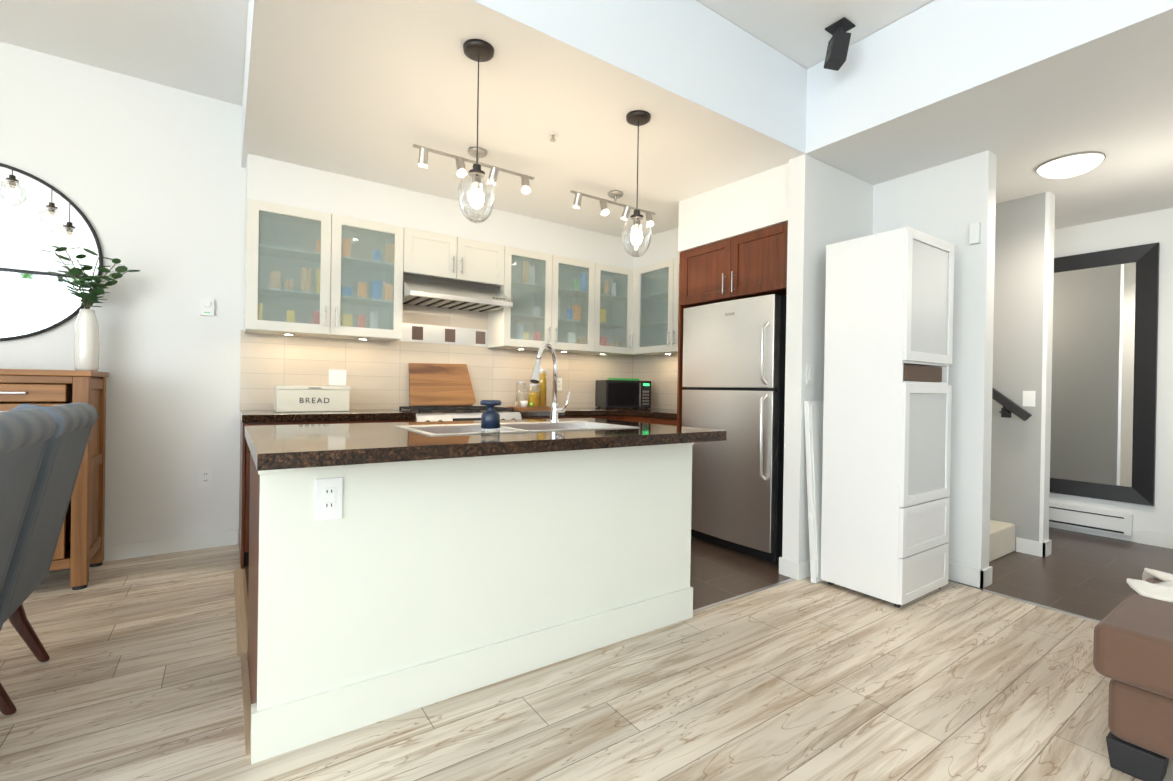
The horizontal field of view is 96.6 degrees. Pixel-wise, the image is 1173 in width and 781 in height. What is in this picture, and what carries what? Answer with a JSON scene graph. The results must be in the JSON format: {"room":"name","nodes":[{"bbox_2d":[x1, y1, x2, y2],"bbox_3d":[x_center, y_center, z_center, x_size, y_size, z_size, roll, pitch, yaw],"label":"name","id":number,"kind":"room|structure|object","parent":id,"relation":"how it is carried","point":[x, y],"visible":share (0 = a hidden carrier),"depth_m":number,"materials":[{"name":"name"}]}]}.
{"room":"kitchen","nodes":[
{"label":"kitchen","id":0,"kind":"room"},
{"bbox_2d":[0,42,632,544],"bbox_3d":[-1.909,-0.443,4.014,10.340,3.020,0.120,1,0,-35],"label":"wall","id":1,"kind":"structure","parent":0,"point":[146,178],"depth_m":3.34,"materials":[{"name":"white paint"}]},
{"bbox_2d":[0,163,102,340],"bbox_3d":[-3.376,-0.782,2.906,1.018,1.018,0.023,1,0,-35],"label":"round mirror","id":2,"kind":"object","parent":1,"relation":"attached to","point":[37,214],"visible":0.85,"depth_m":3.03,"materials":[{"name":"black mirror"}]},
{"bbox_2d":[103,529,237,561],"bbox_3d":[-4.216,0.987,2.359,4.395,0.100,0.013,1,0,-35],"label":"baseboard","id":3,"kind":"structure","parent":1,"relation":"attached to","point":[127,550],"depth_m":3.39,"materials":[{"name":"white wood"}]},
{"bbox_2d":[198,468,212,486],"bbox_3d":[-2.555,0.584,3.503,0.078,0.125,0.008,1,0,-35],"label":"outlet","id":4,"kind":"object","parent":1,"relation":"attached to","point":[205,477],"visible":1,"depth_m":3.50,"materials":[{"name":"white plastic"}]},
{"bbox_2d":[200,298,213,315],"bbox_3d":[-2.533,-0.558,3.489,0.075,0.115,0.030,1,0,-35],"label":"thermostat","id":5,"kind":"object","parent":1,"relation":"attached to","point":[206,306],"visible":1,"depth_m":3.48,"materials":[{"name":"white plastic"}]},
{"bbox_2d":[329,369,345,385],"bbox_3d":[-1.881,-0.097,3.948,0.120,0.120,0.009,1,0,-35],"label":"switch plate","id":6,"kind":"object","parent":1,"relation":"attached to","point":[337,377],"depth_m":3.94,"materials":[{"name":"white plastic"}]},
{"bbox_2d":[388,226,467,281],"bbox_3d":[-1.262,-1.056,4.172,0.476,0.335,0.320,1,0,-35],"label":"upper cabinet","id":7,"kind":"object","parent":1,"relation":"attached to","point":[415,252],"depth_m":4.02,"materials":[{"name":"white wood"}]},
{"bbox_2d":[240,304,631,409],"bbox_3d":[-0.942,-0.282,4.603,3.514,0.875,0.013,1,0,-35],"label":"backsplash","id":8,"kind":"structure","parent":1,"relation":"attached to","point":[377,374],"depth_m":4.26,"materials":[{"name":"tile"}]},
{"bbox_2d":[403,274,512,311],"bbox_3d":[-1.072,-0.784,4.201,0.819,0.197,0.495,1,0,-35],"label":"range hood","id":9,"kind":"object","parent":1,"relation":"attached to","point":[432,292],"visible":0.94,"depth_m":4.10,"materials":[{"name":"silver metal"}]},
{"bbox_2d":[466,239,507,289],"bbox_3d":[-0.973,-1.052,4.372,0.476,0.335,0.320,1,0,-35],"label":"upper cabinet","id":10,"kind":"object","parent":1,"relation":"attached to","point":[487,262],"depth_m":4.30,"materials":[{"name":"white wood"}]},
{"bbox_2d":[557,378,561,389],"bbox_3d":[-0.270,-0.061,5.063,0.075,0.120,0.008,1,0,-35],"label":"switch plate","id":11,"kind":"object","parent":1,"relation":"attached to","point":[559,380],"depth_m":5.07,"materials":[{"name":"white plastic"}]},
{"bbox_2d":[0,0,933,105],"bbox_3d":[0.531,-1.952,0.512,10.340,0.100,8.620,1,0,-35],"label":"ceiling","id":12,"kind":"structure","parent":0,"point":[198,47],"depth_m":2.81,"materials":[{"name":"white paint"}]},
{"bbox_2d":[824,17,855,70],"bbox_3d":[1.308,-1.796,2.725,0.133,0.204,0.130,1,0,-35],"label":"speaker","id":13,"kind":"object","parent":12,"relation":"attached to","point":[837,50],"visible":1,"depth_m":2.69,"materials":[{"name":"black plastic"}]},
{"bbox_2d":[246,154,788,275],"bbox_3d":[-0.240,-1.291,3.623,3.494,0.427,2.398,1,0,-35],"label":"soffit","id":14,"kind":"structure","parent":0,"point":[758,201],"depth_m":3.82,"materials":[{"name":"white paint"}]},
{"bbox_2d":[0,544,1172,780],"bbox_3d":[-0.422,1.106,-0.103,7.900,0.001,8.380,1,0,-35],"label":"floor","id":15,"kind":"structure","parent":0,"point":[136,676],"depth_m":1.86,"materials":[{"name":"laminate"}]},
{"bbox_2d":[0,408,55,593],"bbox_3d":[-1.825,0.567,1.224,0.719,1.023,0.556,1,0,-35],"label":"dining chair","id":16,"kind":"object","parent":15,"relation":"on","point":[26,435],"visible":1,"depth_m":1.48,"materials":[{"name":"grey fabric"}]},
{"bbox_2d":[0,402,97,714],"bbox_3d":[-2.203,0.559,1.771,0.719,1.023,0.556,1,0,-35],"label":"dining chair","id":17,"kind":"object","parent":15,"relation":"on","point":[41,526],"visible":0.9,"depth_m":1.85,"materials":[{"name":"grey fabric"}]},
{"bbox_2d":[0,369,108,589],"bbox_3d":[-3.412,0.466,2.561,1.519,1.165,0.501,1,0,-35],"label":"sideboard","id":18,"kind":"object","parent":15,"relation":"on","point":[79,551],"visible":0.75,"depth_m":2.78,"materials":[{"name":"brown wood"}]},
{"bbox_2d":[40,245,139,370],"bbox_3d":[-2.869,-0.473,3.028,0.421,0.724,0.227,1,0,-35],"label":"vase","id":19,"kind":"object","parent":18,"relation":"on","point":[86,345],"visible":1,"depth_m":3.01,"materials":[{"name":"white ceramic"}]},
{"bbox_2d":[234,568,1099,757],"bbox_3d":[1.564,1.127,0.902,3.520,0.012,7.735,1,0,-35],"label":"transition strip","id":20,"kind":"object","parent":15,"relation":"on","point":[241,600],"depth_m":2.48,"materials":[{"name":"brown wood"}]},
{"bbox_2d":[804,401,823,582],"bbox_3d":[1.499,0.594,3.196,0.460,1.060,0.098,1,0,-35],"label":"panel","id":21,"kind":"object","parent":15,"relation":"on","point":[813,413],"visible":0.44,"depth_m":3.07,"materials":[{"name":"white plastic"}]},
{"bbox_2d":[820,227,953,607],"bbox_3d":[1.736,0.146,3.013,0.572,1.965,0.444,1,0,-35],"label":"tall cabinet","id":22,"kind":"object","parent":15,"relation":"on","point":[888,349],"visible":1,"depth_m":2.83,"materials":[{"name":"white wood"}]},
{"bbox_2d":[1093,568,1172,780],"bbox_3d":[2.071,0.906,1.483,0.800,0.467,0.800,1,0,-35],"label":"ottoman","id":23,"kind":"object","parent":15,"relation":"on","point":[1133,648],"visible":1,"depth_m":1.53,"materials":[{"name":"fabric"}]},
{"bbox_2d":[1126,568,1172,601],"bbox_3d":[2.236,0.733,1.631,0.364,0.117,0.740,1,0,-35],"label":"throw","id":24,"kind":"object","parent":23,"relation":"on","point":[1156,585],"depth_m":1.82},
{"bbox_2d":[241,0,1172,239],"bbox_3d":[2.343,-1.627,1.768,5.684,0.498,8.380,1,0,-35],"label":"ceiling","id":25,"kind":"structure","parent":0,"point":[372,90],"depth_m":2.67,"materials":[{"name":"white paint"}]},
{"bbox_2d":[413,144,533,193],"bbox_3d":[-0.669,-1.376,3.205,0.780,0.185,0.117,1,0,-35],"label":"track","id":26,"kind":"object","parent":25,"relation":"attached to","point":[460,163],"visible":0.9,"depth_m":3.16,"materials":[{"name":"silver metal"}]},
{"bbox_2d":[457,39,495,222],"bbox_3d":[-0.457,-1.067,2.188,0.157,0.728,0.157,1,0,-35],"label":"pendant light","id":27,"kind":"object","parent":25,"relation":"hanging from","point":[478,50],"visible":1,"depth_m":2.17,"materials":[{"name":"clear glass"}]},
{"bbox_2d":[548,132,557,141],"bbox_3d":[-0.189,-1.428,2.951,0.060,0.034,0.060,1,0,-35],"label":"sprinkler","id":28,"kind":"object","parent":25,"relation":"attached to","point":[552,135],"visible":1,"depth_m":2.94,"materials":[{"name":"white plastic"}]},
{"bbox_2d":[570,190,655,226],"bbox_3d":[0.213,-1.366,3.863,0.780,0.185,0.117,1,0,-35],"label":"track","id":29,"kind":"object","parent":25,"relation":"attached to","point":[615,194],"visible":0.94,"depth_m":3.82,"materials":[{"name":"silver metal"}]},
{"bbox_2d":[621,110,651,256],"bbox_3d":[0.264,-1.058,2.711,0.157,0.728,0.157,1,0,-35],"label":"pendant light","id":30,"kind":"object","parent":25,"relation":"hanging from","point":[638,118],"visible":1,"depth_m":2.69,"materials":[{"name":"clear glass"}]},
{"bbox_2d":[1036,151,1105,178],"bbox_3d":[2.916,-1.336,3.153,0.310,0.074,0.310,1,0,-35],"label":"dome light","id":31,"kind":"object","parent":25,"relation":"attached to","point":[1070,165],"visible":0.98,"depth_m":3.08,"materials":[{"name":"white glass"}]},
{"bbox_2d":[244,527,1172,620],"bbox_3d":[2.352,1.142,1.815,5.755,0.001,8.380,1,0,-35],"label":"floor","id":32,"kind":"structure","parent":0,"point":[1083,574],"depth_m":3.26,"materials":[{"name":"tile"}]},
{"bbox_2d":[239,416,415,568],"bbox_3d":[-1.803,0.630,3.638,1.012,0.880,0.625,1,0,-35],"label":"base cabinet","id":33,"kind":"object","parent":32,"relation":"on","point":[244,486],"depth_m":3.12,"materials":[{"name":"brown wood"}]},
{"bbox_2d":[240,409,414,423],"bbox_3d":[-1.793,0.168,3.629,1.016,0.045,0.640,1,0,-35],"label":"countertop","id":34,"kind":"structure","parent":33,"relation":"on","point":[248,416],"depth_m":3.38,"materials":[{"name":"brown stone"}]},
{"bbox_2d":[274,385,350,411],"bbox_3d":[-1.906,0.055,3.629,0.448,0.175,0.256,1,0,-35],"label":"bread box","id":35,"kind":"object","parent":34,"relation":"on","point":[288,398],"visible":1,"depth_m":3.53,"materials":[{"name":"beige"}]},
{"bbox_2d":[399,406,521,421],"bbox_3d":[-1.022,0.607,4.125,0.820,0.947,0.711,1,0,-35],"label":"range","id":36,"kind":"object","parent":32,"relation":"on","point":[446,413],"visible":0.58,"depth_m":3.92,"materials":[{"name":"silver metal"}]},
{"bbox_2d":[408,363,475,405],"bbox_3d":[-1.196,-0.051,4.364,0.559,0.358,0.075,1,0,-35],"label":"cutting board","id":37,"kind":"object","parent":36,"relation":"on","point":[433,384],"visible":0.94,"depth_m":4.34,"materials":[{"name":"brown wood"}]},
{"bbox_2d":[247,442,693,763],"bbox_3d":[-0.434,0.656,2.353,1.828,0.880,0.755,1,0,-35],"label":"kitchen island","id":38,"kind":"object","parent":32,"relation":"on","point":[397,568],"depth_m":1.86,"materials":[{"name":"white wood"}]},
{"bbox_2d":[245,418,616,429],"bbox_3d":[-0.653,0.189,2.700,1.855,0.044,0.285,1,0,-35],"label":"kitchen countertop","id":39,"kind":"structure","parent":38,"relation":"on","point":[305,426],"depth_m":2.43,"materials":[{"name":"brown stone"}]},
{"bbox_2d":[245,422,660,449],"bbox_3d":[-0.433,0.194,2.381,1.855,0.044,0.490,1,0,-35],"label":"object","id":40,"kind":"structure","parent":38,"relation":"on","point":[251,436],"depth_m":2.01,"materials":[{"name":"stone"}]},
{"bbox_2d":[401,418,624,433],"bbox_3d":[-0.313,0.268,2.465,1.020,0.198,0.520,1,0,-35],"label":"sink","id":41,"kind":"object","parent":40,"relation":"in","point":[570,423],"depth_m":2.54,"materials":[{"name":"silver metal"}]},
{"bbox_2d":[530,343,569,421],"bbox_3d":[-0.202,-0.039,2.705,0.278,0.416,0.194,1,0,-35],"label":"faucet","id":42,"kind":"object","parent":40,"relation":"on","point":[555,408],"visible":1,"depth_m":2.78,"materials":[{"name":"silver metal"}]},
{"bbox_2d":[253,426,726,469],"bbox_3d":[-0.201,0.199,2.046,1.855,0.044,0.325,1,0,-35],"label":"island countertop","id":43,"kind":"structure","parent":38,"relation":"on","point":[302,453],"depth_m":1.77,"materials":[{"name":"stone"}]},
{"bbox_2d":[480,400,501,434],"bbox_3d":[-0.376,0.104,2.048,0.084,0.136,0.084,1,0,-35],"label":"soap pump","id":44,"kind":"object","parent":43,"relation":"on","point":[490,418],"visible":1,"depth_m":2.02,"materials":[{"name":"blue glass"}]},
{"bbox_2d":[521,412,618,419],"bbox_3d":[-0.262,0.651,4.677,1.051,0.880,0.668,1,0,-35],"label":"base cabinet","id":45,"kind":"object","parent":32,"relation":"on","point":[600,415],"depth_m":4.51,"materials":[{"name":"brown wood"}]},
{"bbox_2d":[502,408,622,415],"bbox_3d":[-0.012,0.191,4.860,1.661,0.045,0.640,1,0,-35],"label":"countertop","id":46,"kind":"structure","parent":45,"relation":"on","point":[568,411],"depth_m":4.40,"materials":[{"name":"brown stone"}]},
{"bbox_2d":[507,369,550,408],"bbox_3d":[-0.470,-0.018,4.649,0.400,0.359,0.240,1,0,-35],"label":"jars","id":47,"kind":"object","parent":46,"relation":"on","point":[536,400],"visible":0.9,"depth_m":4.60,"materials":[{"name":"yellow glass"}]},
{"bbox_2d":[595,378,650,408],"bbox_3d":[0.359,0.027,5.154,0.460,0.292,0.336,1,0,-17],"label":"microwave","id":48,"kind":"object","parent":46,"relation":"on","point":[623,393],"visible":1,"depth_m":5.00,"materials":[{"name":"black plastic"}]},
{"bbox_2d":[623,408,681,419],"bbox_3d":[0.807,0.205,4.569,0.644,0.045,0.770,1,0,-35],"label":"countertop","id":49,"kind":"structure","parent":45,"relation":"on","point":[659,413],"depth_m":4.42,"materials":[{"name":"brown stone"}]},
{"bbox_2d":[619,412,654,423],"bbox_3d":[0.675,0.665,4.714,0.688,0.880,0.463,1,0,-35],"label":"base cabinet","id":50,"kind":"object","parent":32,"relation":"on","point":[623,416],"depth_m":4.58,"materials":[{"name":"brown wood"}]},
{"bbox_2d":[655,420,681,426],"bbox_3d":[0.894,0.670,4.447,0.630,0.880,0.458,1,0,-35],"label":"base cabinet","id":51,"kind":"object","parent":32,"relation":"on","point":[663,422],"depth_m":4.21,"materials":[{"name":"brown wood"}]},
{"bbox_2d":[682,294,786,562],"bbox_3d":[1.212,0.252,3.822,0.768,1.730,0.800,1,0,-35],"label":"fridge","id":52,"kind":"object","parent":32,"relation":"on","point":[733,374],"visible":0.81,"depth_m":3.51,"materials":[{"name":"silver metal"}]},
{"bbox_2d":[989,520,1014,561],"bbox_3d":[1.956,0.054,4.531,0.931,2.145,2.605,1,0,-35],"label":"stairs","id":53,"kind":"structure","parent":32,"relation":"on","point":[1002,539],"depth_m":3.59,"materials":[{"name":"carpet"}]},
{"bbox_2d":[633,150,996,569],"bbox_3d":[1.450,-0.391,4.342,0.120,3.020,3.160,1,0,-35],"label":"wall","id":54,"kind":"structure","parent":0,"point":[949,202],"depth_m":3.09,"materials":[{"name":"white paint"}]},
{"bbox_2d":[632,354,677,408],"bbox_3d":[0.902,-0.095,5.014,0.008,0.555,1.410,1,0,-35],"label":"backsplash","id":55,"kind":"structure","parent":54,"relation":"attached to","point":[662,370],"depth_m":5.24,"materials":[{"name":"tile"}]},
{"bbox_2d":[681,222,787,306],"bbox_3d":[1.278,-0.845,3.802,0.765,0.415,0.949,1,0,-35],"label":"upper cabinet","id":56,"kind":"object","parent":54,"relation":"attached to","point":[750,264],"visible":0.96,"depth_m":3.56,"materials":[{"name":"brown wood"}]},
{"bbox_2d":[948,562,990,588],"bbox_3d":[2.095,1.083,3.264,0.012,0.100,0.643,1,0,-35],"label":"baseboard","id":57,"kind":"structure","parent":54,"relation":"attached to","point":[982,579],"depth_m":3.05,"materials":[{"name":"white wood"}]},
{"bbox_2d":[969,222,980,244],"bbox_3d":[2.263,-0.914,3.042,0.030,0.120,0.050,1,0,-35],"label":"sensor","id":58,"kind":"object","parent":54,"relation":"attached to","point":[974,233],"visible":0.96,"depth_m":3.03,"materials":[{"name":"white plastic"}]},
{"bbox_2d":[782,154,873,562],"bbox_3d":[1.573,-0.386,3.363,0.790,3.020,0.110,1,0,-35],"label":"wall","id":59,"kind":"structure","parent":0,"point":[828,204],"depth_m":3.15,"materials":[{"name":"white paint"}]},
{"bbox_2d":[791,559,810,579],"bbox_3d":[1.579,1.075,3.315,0.802,0.100,0.013,1,0,-35],"label":"baseboard","id":60,"kind":"structure","parent":59,"relation":"attached to","point":[801,570],"depth_m":3.11,"materials":[{"name":"white wood"}]},
{"bbox_2d":[806,363,814,384],"bbox_3d":[1.347,-0.098,3.138,0.075,0.125,0.009,1,0,-35],"label":"switch plate","id":61,"kind":"object","parent":59,"relation":"attached to","point":[810,371],"depth_m":3.13,"materials":[{"name":"white plastic"}]},
{"bbox_2d":[1039,192,1054,541],"bbox_3d":[2.324,-0.380,4.940,0.120,3.020,3.170,1,0,-35],"label":"wall","id":62,"kind":"structure","parent":0,"point":[1047,366],"depth_m":3.62,"materials":[{"name":"white paint"}]},
{"bbox_2d":[992,387,1031,420],"bbox_3d":[2.365,-0.906,4.717,0.072,2.207,2.643,1,0,-35],"label":"handrail","id":63,"kind":"object","parent":62,"relation":"attached to","point":[1008,405],"visible":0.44,"depth_m":3.73,"materials":[{"name":"black"}]},
{"bbox_2d":[990,192,1045,550],"bbox_3d":[2.263,-0.131,4.915,0.004,2.520,3.148,1,0,-35],"label":"wall","id":64,"kind":"structure","parent":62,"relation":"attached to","point":[1017,343],"depth_m":3.73,"materials":[{"name":"grey paint"}]},
{"bbox_2d":[1023,391,1035,406],"bbox_3d":[3.114,0.058,3.675,0.010,0.110,0.070,1,0,-35],"label":"switch plate","id":65,"kind":"object","parent":62,"relation":"attached to","point":[1029,397],"depth_m":3.67,"materials":[{"name":"white plastic"}]},
{"bbox_2d":[1016,537,1051,556],"bbox_3d":[2.894,1.092,4.205,0.012,0.100,1.303,1,0,-35],"label":"baseboard","id":66,"kind":"structure","parent":62,"relation":"attached to","point":[1024,545],"depth_m":3.65,"materials":[{"name":"white wood"}]},
{"bbox_2d":[1049,208,1172,541],"bbox_3d":[4.710,-0.337,3.423,0.120,3.020,8.380,1,0,-35],"label":"wall","id":67,"kind":"structure","parent":0,"point":[1138,229],"depth_m":3.92,"materials":[{"name":"white paint"}]},
{"bbox_2d":[1049,502,1132,535],"bbox_3d":[3.986,1.026,4.279,0.064,0.165,0.680,1,0,-35],"label":"heater","id":68,"kind":"object","parent":67,"relation":"attached to","point":[1115,522],"visible":0.67,"depth_m":4.17,"materials":[{"name":"white metal"}]},
{"bbox_2d":[1050,242,1159,505],"bbox_3d":[4.014,-0.126,4.282,0.040,1.970,0.900,1,0,-35],"label":"mirror","id":69,"kind":"object","parent":67,"relation":"attached to","point":[1104,374],"visible":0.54,"depth_m":4.14,"materials":[{"name":"black mirror"}]}
]}

